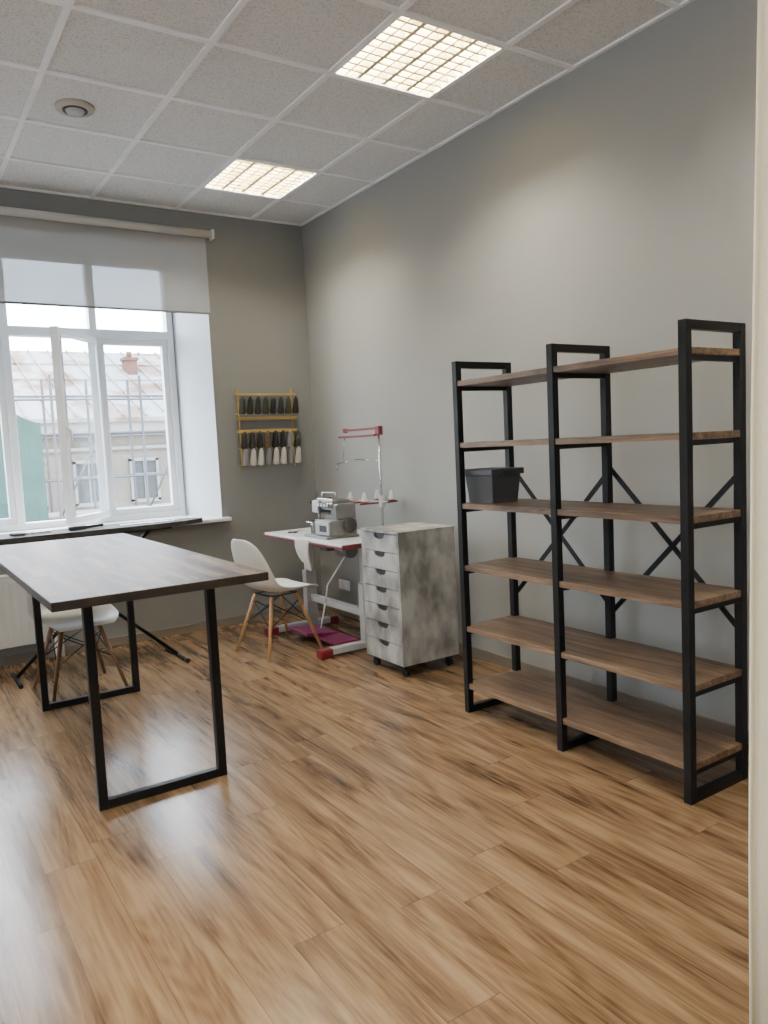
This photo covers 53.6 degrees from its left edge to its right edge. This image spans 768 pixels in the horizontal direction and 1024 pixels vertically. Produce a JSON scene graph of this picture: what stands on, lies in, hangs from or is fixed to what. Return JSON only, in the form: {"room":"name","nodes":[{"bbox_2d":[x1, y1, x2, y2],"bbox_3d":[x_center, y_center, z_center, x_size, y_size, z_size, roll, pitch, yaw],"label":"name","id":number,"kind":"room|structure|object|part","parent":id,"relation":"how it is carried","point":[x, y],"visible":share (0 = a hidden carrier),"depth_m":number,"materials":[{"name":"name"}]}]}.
{"room":"sewing workshop","nodes":[
{"label":"sewing workshop","id":0,"kind":"room"},
{"bbox_2d":[0,187,321,656],"bbox_3d":[-3.643,-0.539,4.929,6.800,3.345,0.720,-6,6,-33],"label":"wall","id":1,"kind":"structure","parent":0,"point":[253,338],"depth_m":6.16,"materials":[{"name":"grey paint"}]},
{"bbox_2d":[0,574,64,655],"bbox_3d":[-2.892,0.775,4.995,1.451,0.625,0.120,-6,6,-33],"label":"panel radiator","id":2,"kind":"object","parent":1,"relation":"attached to","point":[17,629],"visible":0.46,"depth_m":5.18,"materials":[{"name":"metal"}]},
{"bbox_2d":[0,574,9,578],"bbox_3d":[-2.937,0.476,4.933,1.360,0.014,0.086,-6,6,-33],"label":"radiator grille","id":3,"kind":"object","parent":2,"relation":"attached to","point":[6,576],"depth_m":5.14,"materials":[{"name":"metal"}]},
{"bbox_3d":[-2.923,0.723,4.952,1.360,0.480,0.087,-6,6,-33],"label":"radiator panel","id":4,"kind":"part","parent":2,"relation":"part of","materials":[{"name":"metal"}]},
{"bbox_2d":[0,303,185,531],"bbox_3d":[-2.420,-0.920,5.688,1.905,2.090,0.586,-6,6,-33],"label":"window","id":5,"kind":"structure","parent":1,"relation":"in","point":[95,338],"depth_m":5.96,"materials":[{"name":"white plastic"}]},
{"bbox_3d":[-3.059,-0.588,5.576,0.557,1.410,0.060,-6,6,-33],"label":"sash frame","id":6,"kind":"part","parent":5,"relation":"part of","materials":[{"name":"white plastic"}]},
{"bbox_3d":[-2.262,-0.537,5.483,0.038,0.150,0.028,-2,5,7],"label":"handle","id":7,"kind":"part","parent":5,"relation":"part of","materials":[{"name":"white plastic"}]},
{"bbox_3d":[-2.279,-0.640,5.744,0.058,1.418,0.587,-2,5,7],"label":"sash frame","id":8,"kind":"part","parent":5,"relation":"part of","materials":[{"name":"white plastic"}]},
{"bbox_3d":[-2.019,-0.699,6.257,0.557,1.410,0.060,-6,6,-33],"label":"sash frame","id":9,"kind":"part","parent":5,"relation":"part of","materials":[{"name":"white plastic"}]},
{"bbox_2d":[0,206,213,314],"bbox_3d":[-2.268,-1.756,5.288,2.290,0.639,0.080,-6,6,-33],"label":"roller blind","id":10,"kind":"object","parent":1,"relation":"attached to","point":[47,258],"visible":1,"depth_m":5.45,"materials":[{"name":"white fabric"}]},
{"bbox_2d":[0,515,231,534],"bbox_3d":[-2.315,0.141,5.696,2.250,0.028,0.610,-6,6,-33],"label":"windowsill","id":11,"kind":"structure","parent":1,"relation":"attached to","point":[206,519],"depth_m":6.02,"materials":[{"name":"white plastic"}]},
{"bbox_2d":[0,603,321,666],"bbox_3d":[-3.369,1.111,4.764,6.784,0.065,0.016,-6,6,-33],"label":"baseboard","id":12,"kind":"structure","parent":1,"relation":"attached to","point":[121,640],"depth_m":5.84,"materials":[{"name":"plastic"}]},
{"bbox_2d":[235,388,297,468],"bbox_3d":[-0.951,-0.690,6.231,0.535,0.645,0.058,-6,6,-33],"label":"rack","id":13,"kind":"object","parent":1,"relation":"attached to","point":[292,417],"visible":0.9,"depth_m":6.21,"materials":[{"name":"yellow wood"}]},
{"bbox_2d":[239,397,245,414],"bbox_3d":[-1.129,-0.845,6.045,0.057,0.141,0.062,-3,5,1],"label":"thread cone","id":14,"kind":"object","parent":13,"relation":"attached to","point":[242,410],"visible":1,"depth_m":6.02,"materials":[{"name":"grey fabric"}]},
{"bbox_2d":[241,431,247,448],"bbox_3d":[-1.116,-0.571,6.070,0.057,0.141,0.062,-3,5,1],"label":"thread cone","id":15,"kind":"object","parent":13,"relation":"on","point":[244,444],"visible":1,"depth_m":6.05,"materials":[{"name":"black fabric"}]},
{"bbox_2d":[242,449,248,465],"bbox_3d":[-1.110,-0.437,6.082,0.057,0.141,0.062,-3,5,1],"label":"thread cone","id":16,"kind":"object","parent":13,"relation":"on","point":[245,461],"visible":1,"depth_m":6.06,"materials":[{"name":"white fabric"}]},
{"bbox_2d":[247,397,253,413],"bbox_3d":[-1.073,-0.851,6.082,0.057,0.141,0.062,-3,5,1],"label":"thread cone","id":17,"kind":"object","parent":13,"relation":"attached to","point":[250,410],"visible":1,"depth_m":6.06,"materials":[{"name":"black fabric"}]},
{"bbox_2d":[249,431,255,448],"bbox_3d":[-1.060,-0.577,6.106,0.057,0.141,0.062,-3,5,1],"label":"thread cone","id":18,"kind":"object","parent":13,"relation":"on","point":[252,444],"visible":1,"depth_m":6.08,"materials":[{"name":"black fabric"}]},
{"bbox_2d":[250,448,256,465],"bbox_3d":[-1.054,-0.443,6.119,0.057,0.141,0.062,-3,5,1],"label":"thread cone","id":19,"kind":"object","parent":13,"relation":"on","point":[253,460],"visible":1,"depth_m":6.10,"materials":[{"name":"white fabric"}]},
{"bbox_2d":[254,396,260,413],"bbox_3d":[-1.017,-0.857,6.119,0.057,0.141,0.062,-3,5,1],"label":"thread cone","id":20,"kind":"object","parent":13,"relation":"attached to","point":[257,410],"visible":1,"depth_m":6.10,"materials":[{"name":"grey fabric"}]},
{"bbox_2d":[257,431,263,447],"bbox_3d":[-1.004,-0.583,6.143,0.057,0.141,0.062,-3,5,1],"label":"thread cone","id":21,"kind":"object","parent":13,"relation":"on","point":[260,444],"visible":1,"depth_m":6.12,"materials":[{"name":"black fabric"}]},
{"bbox_2d":[258,448,264,464],"bbox_3d":[-0.998,-0.449,6.155,0.057,0.141,0.062,-3,5,1],"label":"thread cone","id":22,"kind":"object","parent":13,"relation":"on","point":[261,461],"visible":1,"depth_m":6.13,"materials":[{"name":"white fabric"}]},
{"bbox_2d":[262,396,268,413],"bbox_3d":[-0.961,-0.863,6.155,0.057,0.141,0.062,-3,5,1],"label":"thread cone","id":23,"kind":"object","parent":13,"relation":"attached to","point":[265,410],"visible":1,"depth_m":6.13,"materials":[{"name":"grey fabric"}]},
{"bbox_3d":[-0.964,-0.961,6.207,0.535,0.012,0.017,-6,6,-33],"label":"rail","id":24,"kind":"part","parent":13,"relation":"part of","materials":[{"name":"yellow wood"}]},
{"bbox_3d":[-0.957,-0.807,6.221,0.535,0.012,0.017,-6,6,-33],"label":"rail","id":25,"kind":"part","parent":13,"relation":"part of","materials":[{"name":"yellow wood"}]},
{"bbox_3d":[-0.955,-0.767,6.225,0.535,0.024,0.017,-6,6,-33],"label":"rail","id":26,"kind":"part","parent":13,"relation":"part of","materials":[{"name":"yellow wood"}]},
{"bbox_2d":[264,431,270,447],"bbox_3d":[-0.948,-0.589,6.180,0.057,0.141,0.062,-3,5,1],"label":"thread cone","id":27,"kind":"object","parent":13,"relation":"on","point":[267,444],"visible":1,"depth_m":6.16,"materials":[{"name":"brown fabric"}]},
{"bbox_3d":[-0.950,-0.668,6.234,0.535,0.024,0.017,-6,6,-33],"label":"rail","id":28,"kind":"part","parent":13,"relation":"part of","materials":[{"name":"yellow wood"}]},
{"bbox_2d":[265,448,271,464],"bbox_3d":[-0.941,-0.455,6.192,0.057,0.141,0.062,-3,5,1],"label":"thread cone","id":29,"kind":"object","parent":13,"relation":"on","point":[268,461],"visible":1,"depth_m":6.17,"materials":[{"name":"grey fabric"}]},
{"bbox_2d":[270,396,276,413],"bbox_3d":[-0.905,-0.869,6.192,0.057,0.141,0.062,-3,5,1],"label":"thread cone","id":30,"kind":"object","parent":13,"relation":"attached to","point":[273,410],"visible":1,"depth_m":6.17,"materials":[{"name":"grey fabric"}]},
{"bbox_2d":[272,430,278,447],"bbox_3d":[-0.892,-0.595,6.217,0.057,0.141,0.062,-3,5,1],"label":"thread cone","id":31,"kind":"object","parent":13,"relation":"on","point":[275,443],"visible":1,"depth_m":6.20,"materials":[{"name":"black fabric"}]},
{"bbox_2d":[273,447,279,463],"bbox_3d":[-0.885,-0.461,6.229,0.057,0.141,0.062,-3,5,1],"label":"thread cone","id":32,"kind":"object","parent":13,"relation":"on","point":[276,460],"visible":1,"depth_m":6.21,"materials":[{"name":"white fabric"}]},
{"bbox_2d":[277,396,283,413],"bbox_3d":[-0.849,-0.875,6.229,0.057,0.141,0.062,-3,5,1],"label":"thread cone","id":33,"kind":"object","parent":13,"relation":"attached to","point":[280,410],"visible":1,"depth_m":6.21,"materials":[{"name":"grey fabric"}]},
{"bbox_2d":[279,430,285,446],"bbox_3d":[-0.836,-0.601,6.253,0.057,0.141,0.062,-3,5,1],"label":"thread cone","id":34,"kind":"object","parent":13,"relation":"on","point":[282,443],"visible":1,"depth_m":6.23,"materials":[{"name":"black fabric"}]},
{"bbox_2d":[280,447,286,463],"bbox_3d":[-0.829,-0.467,6.265,0.057,0.141,0.062,-3,5,1],"label":"thread cone","id":35,"kind":"object","parent":13,"relation":"on","point":[283,460],"visible":1,"depth_m":6.24,"materials":[{"name":"white fabric"}]},
{"bbox_2d":[285,396,290,413],"bbox_3d":[-0.793,-0.881,6.266,0.057,0.141,0.062,-3,5,1],"label":"thread cone","id":36,"kind":"object","parent":13,"relation":"attached to","point":[288,400],"visible":1,"depth_m":6.24,"materials":[{"name":"grey fabric"}]},
{"bbox_2d":[287,430,292,446],"bbox_3d":[-0.780,-0.607,6.290,0.057,0.141,0.062,-3,5,1],"label":"thread cone","id":37,"kind":"object","parent":13,"relation":"on","point":[290,434],"visible":1,"depth_m":6.27,"materials":[{"name":"white fabric"}]},
{"bbox_2d":[288,447,293,462],"bbox_3d":[-0.773,-0.473,6.302,0.057,0.141,0.062,-3,5,1],"label":"thread cone","id":38,"kind":"object","parent":13,"relation":"on","point":[291,450],"visible":1,"depth_m":6.28,"materials":[{"name":"grey fabric"}]},
{"bbox_2d":[292,396,298,412],"bbox_3d":[-0.737,-0.887,6.302,0.057,0.141,0.062,-3,5,1],"label":"thread cone","id":39,"kind":"object","parent":13,"relation":"attached to","point":[295,409],"visible":1,"depth_m":6.28,"materials":[{"name":"black fabric"}]},
{"bbox_2d":[294,430,300,446],"bbox_3d":[-0.724,-0.613,6.327,0.057,0.141,0.062,-3,5,1],"label":"thread cone","id":40,"kind":"object","parent":13,"relation":"on","point":[297,442],"visible":1,"depth_m":6.30,"materials":[{"name":"black fabric"}]},
{"bbox_2d":[295,446,301,462],"bbox_3d":[-0.717,-0.479,6.339,0.057,0.141,0.062,-3,5,1],"label":"thread cone","id":41,"kind":"object","parent":13,"relation":"on","point":[298,459],"visible":1,"depth_m":6.32,"materials":[{"name":"white fabric"}]},
{"bbox_2d":[0,609,748,1023],"bbox_3d":[-1.124,1.397,1.396,7.200,0.120,8.230,-6,6,-33],"label":"floor","id":42,"kind":"structure","parent":0,"point":[371,847],"depth_m":2.60,"materials":[{"name":"brown wood"}]},
{"bbox_2d":[27,592,128,701],"bbox_3d":[-1.884,0.677,4.637,0.470,0.816,0.520,-7,6,-38],"label":"shell chair","id":43,"kind":"object","parent":42,"relation":"on","point":[68,620],"visible":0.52,"depth_m":4.61,"materials":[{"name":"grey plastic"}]},
{"bbox_3d":[-2.090,0.886,4.671,0.182,0.414,0.029,-2,5,7],"label":"leg","id":44,"kind":"part","parent":43,"relation":"part of","materials":[{"name":"brown wood"}]},
{"bbox_3d":[-1.900,0.898,4.428,0.029,0.414,0.182,-2,5,8],"label":"leg","id":45,"kind":"part","parent":43,"relation":"part of","materials":[{"name":"brown wood"}]},
{"bbox_3d":[-1.842,0.856,4.867,0.029,0.414,0.182,-2,5,4],"label":"leg","id":46,"kind":"part","parent":43,"relation":"part of","materials":[{"name":"brown wood"}]},
{"bbox_3d":[-1.648,0.869,4.619,0.182,0.414,0.029,-2,5,10],"label":"leg","id":47,"kind":"part","parent":43,"relation":"part of","materials":[{"name":"brown wood"}]},
{"bbox_2d":[0,517,202,688],"bbox_3d":[-1.860,0.575,5.026,1.480,0.940,0.510,-6,6,-33],"label":"ironing board","id":48,"kind":"object","parent":42,"relation":"on","point":[56,534],"visible":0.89,"depth_m":4.96,"materials":[{"name":"black metal"}]},
{"bbox_2d":[9,530,51,535],"bbox_3d":[-2.219,0.131,4.786,0.243,0.014,0.110,-7,7,-42],"label":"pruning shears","id":49,"kind":"object","parent":48,"relation":"on","point":[18,533],"visible":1,"depth_m":4.76,"materials":[{"name":"metal"}]},
{"bbox_2d":[68,523,103,530],"bbox_3d":[-1.944,0.097,4.975,0.045,0.026,0.233,2,7,42],"label":"tool","id":50,"kind":"object","parent":48,"relation":"on","point":[80,527],"visible":1,"depth_m":4.94,"materials":[{"name":"grey plastic"}]},
{"bbox_3d":[-1.911,0.091,5.018,0.024,0.020,0.122,1,6,36],"label":"handle","id":51,"kind":"part","parent":50,"relation":"part of","materials":[{"name":"grey plastic"}]},
{"bbox_3d":[-1.969,0.150,4.995,1.118,0.018,0.218,-6,6,-33],"label":"under frame","id":52,"kind":"part","parent":48,"relation":"part of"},
{"bbox_2d":[121,519,179,525],"bbox_3d":[-1.602,0.070,5.209,0.400,0.004,0.040,-6,6,-33],"label":"ruler","id":53,"kind":"object","parent":48,"relation":"on","point":[174,519],"visible":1,"depth_m":5.20,"materials":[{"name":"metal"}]},
{"bbox_2d":[0,533,268,811],"bbox_3d":[-1.376,0.677,3.762,0.810,0.915,2.180,-6,6,-33],"label":"table","id":54,"kind":"object","parent":42,"relation":"on","point":[84,573],"visible":1,"depth_m":3.25,"materials":[{"name":"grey wood"}]},
{"bbox_3d":[-1.712,0.656,4.378,0.541,0.880,0.036,-6,6,-33],"label":"leg frame","id":55,"kind":"part","parent":54,"relation":"part of","materials":[{"name":"black metal"}]},
{"bbox_3d":[-0.935,0.729,3.144,0.536,0.880,0.036,-6,6,-33],"label":"leg frame","id":56,"kind":"part","parent":54,"relation":"part of","materials":[{"name":"black metal"}]},
{"bbox_2d":[231,539,322,661],"bbox_3d":[-0.759,0.565,5.288,0.520,0.816,0.470,-7,7,-40],"label":"shell chair","id":57,"kind":"object","parent":42,"relation":"on","point":[245,553],"visible":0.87,"depth_m":5.15,"materials":[{"name":"white plastic"}]},
{"bbox_3d":[-0.964,0.772,5.330,0.182,0.414,0.029,-3,5,2],"label":"leg","id":58,"kind":"part","parent":57,"relation":"part of","materials":[{"name":"brown wood"}]},
{"bbox_3d":[-0.761,0.784,5.091,0.029,0.414,0.182,-2,5,8],"label":"leg","id":59,"kind":"part","parent":57,"relation":"part of","materials":[{"name":"brown wood"}]},
{"bbox_3d":[-0.728,0.743,5.532,0.029,0.414,0.182,-2,5,5],"label":"leg","id":60,"kind":"part","parent":57,"relation":"part of","materials":[{"name":"brown wood"}]},
{"bbox_3d":[-0.521,0.754,5.293,0.182,0.414,0.029,-3,5,2],"label":"leg","id":61,"kind":"part","parent":57,"relation":"part of","materials":[{"name":"brown wood"}]},
{"bbox_2d":[264,527,366,659],"bbox_3d":[-0.383,0.546,5.538,0.705,0.765,1.200,-6,6,-33],"label":"table","id":62,"kind":"object","parent":42,"relation":"on","point":[345,547],"visible":0.66,"depth_m":5.47,"materials":[{"name":"white metal"}]},
{"bbox_2d":[304,492,358,539],"bbox_3d":[-0.385,0.015,5.395,0.260,0.314,0.399,-6,6,-33],"label":"machine","id":63,"kind":"object","parent":62,"relation":"on","point":[340,521],"visible":1,"depth_m":5.29,"materials":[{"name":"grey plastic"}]},
{"bbox_3d":[-0.477,0.104,5.458,0.140,0.076,0.108,-6,6,-33],"label":"throat plate","id":64,"kind":"part","parent":63,"relation":"part of","materials":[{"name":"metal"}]},
{"bbox_3d":[-0.494,-0.039,5.452,0.008,0.078,0.080,-6,6,-33],"label":"plate","id":65,"kind":"part","parent":63,"relation":"part of","materials":[{"name":"grey ceramic"}]},
{"bbox_3d":[-0.424,0.117,5.282,0.002,0.045,0.100,-6,6,-33],"label":"panel","id":66,"kind":"part","parent":63,"relation":"part of","materials":[{"name":"grey plastic"}]},
{"bbox_3d":[-0.377,-0.118,5.407,0.110,0.052,0.220,-6,6,-33],"label":"thread guide plate","id":67,"kind":"part","parent":63,"relation":"part of","materials":[{"name":"metal"}]},
{"bbox_3d":[-0.356,-0.024,5.409,0.170,0.136,0.320,-6,6,-33],"label":"machine arm","id":68,"kind":"part","parent":63,"relation":"part of","materials":[{"name":"white plastic"}]},
{"bbox_3d":[-0.287,0.257,5.578,0.100,0.144,0.190,-6,6,-33],"label":"motor","id":69,"kind":"part","parent":62,"relation":"part of","materials":[{"name":"grey metal"}]},
{"bbox_2d":[337,426,397,525],"bbox_3d":[-0.151,-0.236,5.564,0.320,0.762,0.584,-6,6,-33],"label":"stand","id":70,"kind":"object","parent":62,"relation":"on","point":[381,501],"visible":0.86,"depth_m":5.38,"materials":[{"name":"metal"}]},
{"bbox_2d":[348,492,353,500],"bbox_3d":[-0.243,-0.113,5.506,0.048,0.064,0.047,-6,6,-33],"label":"thread cone","id":71,"kind":"object","parent":70,"relation":"on","point":[350,497],"visible":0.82,"depth_m":5.49,"materials":[{"name":"white fabric"}]},
{"bbox_2d":[361,493,367,501],"bbox_3d":[-0.139,-0.104,5.347,0.048,0.064,0.047,-6,6,-33],"label":"thread cone","id":72,"kind":"object","parent":70,"relation":"on","point":[364,498],"visible":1,"depth_m":5.33,"materials":[{"name":"white fabric"}]},
{"bbox_2d":[358,496,387,506],"bbox_3d":[-0.082,-0.081,5.484,0.026,0.080,0.360,-6,6,-33],"label":"tray","id":73,"kind":"object","parent":70,"relation":"on","point":[381,502],"depth_m":5.38,"materials":[{"name":"red metal"}]},
{"bbox_2d":[374,490,379,497],"bbox_3d":[-0.052,-0.134,5.631,0.048,0.064,0.047,-6,6,-33],"label":"thread cone","id":74,"kind":"object","parent":70,"relation":"on","point":[377,495],"visible":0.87,"depth_m":5.62,"materials":[{"name":"white fabric"}]},
{"bbox_3d":[-0.036,-0.066,5.417,0.320,0.011,0.012,-6,6,-33],"label":"spool arm","id":75,"kind":"part","parent":70,"relation":"part of","materials":[{"name":"plastic"}]},
{"bbox_2d":[388,490,394,498],"bbox_3d":[0.053,-0.125,5.473,0.048,0.064,0.047,-6,6,-33],"label":"thread cone","id":76,"kind":"object","parent":70,"relation":"on","point":[391,495],"visible":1,"depth_m":5.46,"materials":[{"name":"white fabric"}]},
{"bbox_2d":[360,522,458,676],"bbox_3d":[0.163,0.530,4.769,0.423,0.880,0.414,-6,6,-33],"label":"drawer cabinet","id":77,"kind":"object","parent":42,"relation":"on","point":[409,569],"visible":1,"depth_m":4.61,"materials":[{"name":"wood"}]},
{"bbox_3d":[-0.026,0.184,4.625,0.011,0.106,0.383,-6,6,-33],"label":"drawer","id":78,"kind":"part","parent":77,"relation":"part of","materials":[{"name":"wood"}]},
{"bbox_3d":[-0.021,0.294,4.635,0.011,0.106,0.383,-6,6,-33],"label":"drawer","id":79,"kind":"part","parent":77,"relation":"part of","materials":[{"name":"wood"}]},
{"bbox_3d":[-0.015,0.404,4.645,0.011,0.106,0.383,-6,6,-33],"label":"drawer","id":80,"kind":"part","parent":77,"relation":"part of","materials":[{"name":"wood"}]},
{"bbox_3d":[-0.010,0.514,4.654,0.011,0.106,0.383,-6,6,-33],"label":"drawer","id":81,"kind":"part","parent":77,"relation":"part of","materials":[{"name":"wood"}]},
{"bbox_3d":[-0.005,0.624,4.664,0.011,0.106,0.383,-6,6,-33],"label":"drawer","id":82,"kind":"part","parent":77,"relation":"part of","materials":[{"name":"wood"}]},
{"bbox_3d":[0.001,0.733,4.674,0.011,0.106,0.383,-6,6,-33],"label":"drawer","id":83,"kind":"part","parent":77,"relation":"part of","materials":[{"name":"wood"}]},
{"bbox_3d":[0.006,0.843,4.684,0.011,0.106,0.383,-6,6,-33],"label":"drawer","id":84,"kind":"part","parent":77,"relation":"part of","materials":[{"name":"wood"}]},
{"bbox_2d":[451,318,747,805],"bbox_3d":[0.901,0.159,3.418,0.383,1.790,1.324,-6,6,-33],"label":"shelving unit","id":85,"kind":"object","parent":42,"relation":"on","point":[685,745],"visible":0.98,"depth_m":3.25,"materials":[{"name":"brown wood"}]},
{"bbox_3d":[0.541,0.128,3.952,0.369,1.790,0.034,-6,6,-33],"label":"frame","id":86,"kind":"part","parent":85,"relation":"part of","materials":[{"name":"black metal"}]},
{"bbox_2d":[465,467,523,503],"bbox_3d":[0.550,-0.137,3.841,0.216,0.168,0.254,-6,6,-33],"label":"storage bin","id":87,"kind":"object","parent":85,"relation":"on","point":[492,485],"visible":0.87,"depth_m":3.77,"materials":[{"name":"grey plastic"}]},
{"bbox_3d":[0.546,-0.205,3.835,0.216,0.030,0.230,-6,6,-33],"label":"lid","id":88,"kind":"part","parent":87,"relation":"part of","materials":[{"name":"grey plastic"}]},
{"bbox_3d":[0.614,-0.186,3.735,0.090,0.030,0.012,-6,6,-33],"label":"handle","id":89,"kind":"part","parent":87,"relation":"part of","materials":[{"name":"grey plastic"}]},
{"bbox_3d":[0.896,0.159,3.414,0.369,1.790,0.034,-6,6,-33],"label":"frame","id":90,"kind":"part","parent":85,"relation":"part of","materials":[{"name":"black metal"}]},
{"bbox_3d":[1.251,0.190,2.877,0.369,1.790,0.034,-6,6,-33],"label":"frame","id":91,"kind":"part","parent":85,"relation":"part of","materials":[{"name":"black metal"}]},
{"bbox_2d":[302,0,756,729],"bbox_3d":[1.531,-0.653,3.421,0.200,3.345,8.880,-6,6,-33],"label":"wall","id":92,"kind":"structure","parent":0,"point":[611,204],"depth_m":4.05,"materials":[{"name":"grey paint"}]},
{"bbox_2d":[339,579,343,589],"bbox_3d":[-0.353,0.599,6.304,0.016,0.080,0.080,-6,6,-33],"label":"wall socket","id":93,"kind":"object","parent":92,"relation":"attached to","point":[341,582],"visible":1,"depth_m":6.29,"materials":[{"name":"white plastic"}]},
{"bbox_2d":[344,580,349,590],"bbox_3d":[-0.303,0.603,6.229,0.016,0.080,0.080,-6,6,-33],"label":"wall socket","id":94,"kind":"object","parent":92,"relation":"attached to","point":[346,583],"visible":1,"depth_m":6.22,"materials":[{"name":"white plastic"}]},
{"bbox_2d":[322,604,748,744],"bbox_3d":[1.657,1.000,3.300,0.016,0.065,7.980,-6,6,-33],"label":"baseboard","id":95,"kind":"structure","parent":92,"relation":"attached to","point":[708,723],"depth_m":4.06,"materials":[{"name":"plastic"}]},
{"bbox_2d":[748,0,767,1023],"bbox_3d":[1.054,-0.395,1.260,0.862,3.230,0.072,-2,5,8],"label":"door frame","id":96,"kind":"structure","parent":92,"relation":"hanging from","point":[758,649],"depth_m":1.38,"materials":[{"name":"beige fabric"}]},
{"bbox_3d":[-1.469,-2.056,1.359,7.200,0.100,8.880,-6,6,-33],"label":"ceiling","id":97,"kind":"structure","parent":0,"visible":0},
{"bbox_2d":[54,98,94,117],"bbox_3d":[-1.632,-2.120,4.019,0.200,0.038,0.200,-6,6,-33],"label":"ceiling detector","id":98,"kind":"object","parent":97,"relation":"attached to","point":[71,107],"visible":1,"depth_m":3.98,"materials":[{"name":"plastic"}]},
{"bbox_2d":[62,105,87,115],"bbox_3d":[-1.632,-2.118,4.019,0.128,0.006,0.128,-6,6,-33],"label":"grille","id":99,"kind":"object","parent":98,"relation":"attached to","point":[68,110],"depth_m":3.99,"materials":[{"name":"grey plastic"}]},
{"bbox_2d":[202,158,318,198],"bbox_3d":[-0.856,-2.321,5.213,0.606,0.098,0.606,-6,6,-33],"label":"ceiling lamp","id":100,"kind":"object","parent":97,"relation":"attached to","point":[241,176],"visible":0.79,"depth_m":5.24,"materials":[{"name":"white plastic"}]},
{"bbox_2d":[0,0,683,223],"bbox_3d":[-1.324,-1.906,1.163,6.792,0.014,7.972,-6,6,-33],"label":"ceiling tiles","id":101,"kind":"object","parent":97,"relation":"attached to","point":[318,33],"depth_m":3.90,"materials":[{"name":"tile"}]},
{"bbox_2d":[0,0,694,225],"bbox_3d":[-1.324,-1.893,1.164,6.800,0.012,7.980,-6,6,-33],"label":"trim","id":102,"kind":"structure","parent":97,"relation":"attached to","point":[67,5],"depth_m":3.98,"materials":[{"name":"white metal"}]},
{"bbox_2d":[332,13,504,98],"bbox_3d":[0.155,-2.232,3.682,0.606,0.098,0.606,-6,6,-33],"label":"ceiling lamp","id":103,"kind":"object","parent":97,"relation":"attached to","point":[410,55],"visible":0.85,"depth_m":3.69,"materials":[{"name":"white plastic"}]},
{"label":"outside","id":104,"kind":"structure","parent":0,"visible":0},
{"bbox_3d":[-23.490,7.420,37.106,120.000,0.280,73.000,-6,6,-33],"label":"ground","id":105,"kind":"structure","parent":104,"visible":0},
{"bbox_2d":[0,375,170,532],"bbox_3d":[-7.912,2.409,18.901,25.600,11.400,1.285,-6,6,-33],"label":"scaffolding","id":106,"kind":"object","parent":105,"relation":"on","point":[34,481],"visible":0.12,"depth_m":18.04,"materials":[{"name":"metal"}]},
{"bbox_2d":[10,349,171,526],"bbox_3d":[-13.061,1.282,23.836,44.600,13.258,10.011,-6,6,-33],"label":"neighbouring building","id":107,"kind":"structure","parent":105,"relation":"on","point":[28,367],"depth_m":22.24,"materials":[{"name":"paint"}]},
{"bbox_3d":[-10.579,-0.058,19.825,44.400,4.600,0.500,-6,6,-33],"label":"cornice","id":108,"kind":"part","parent":107,"relation":"part of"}
]}

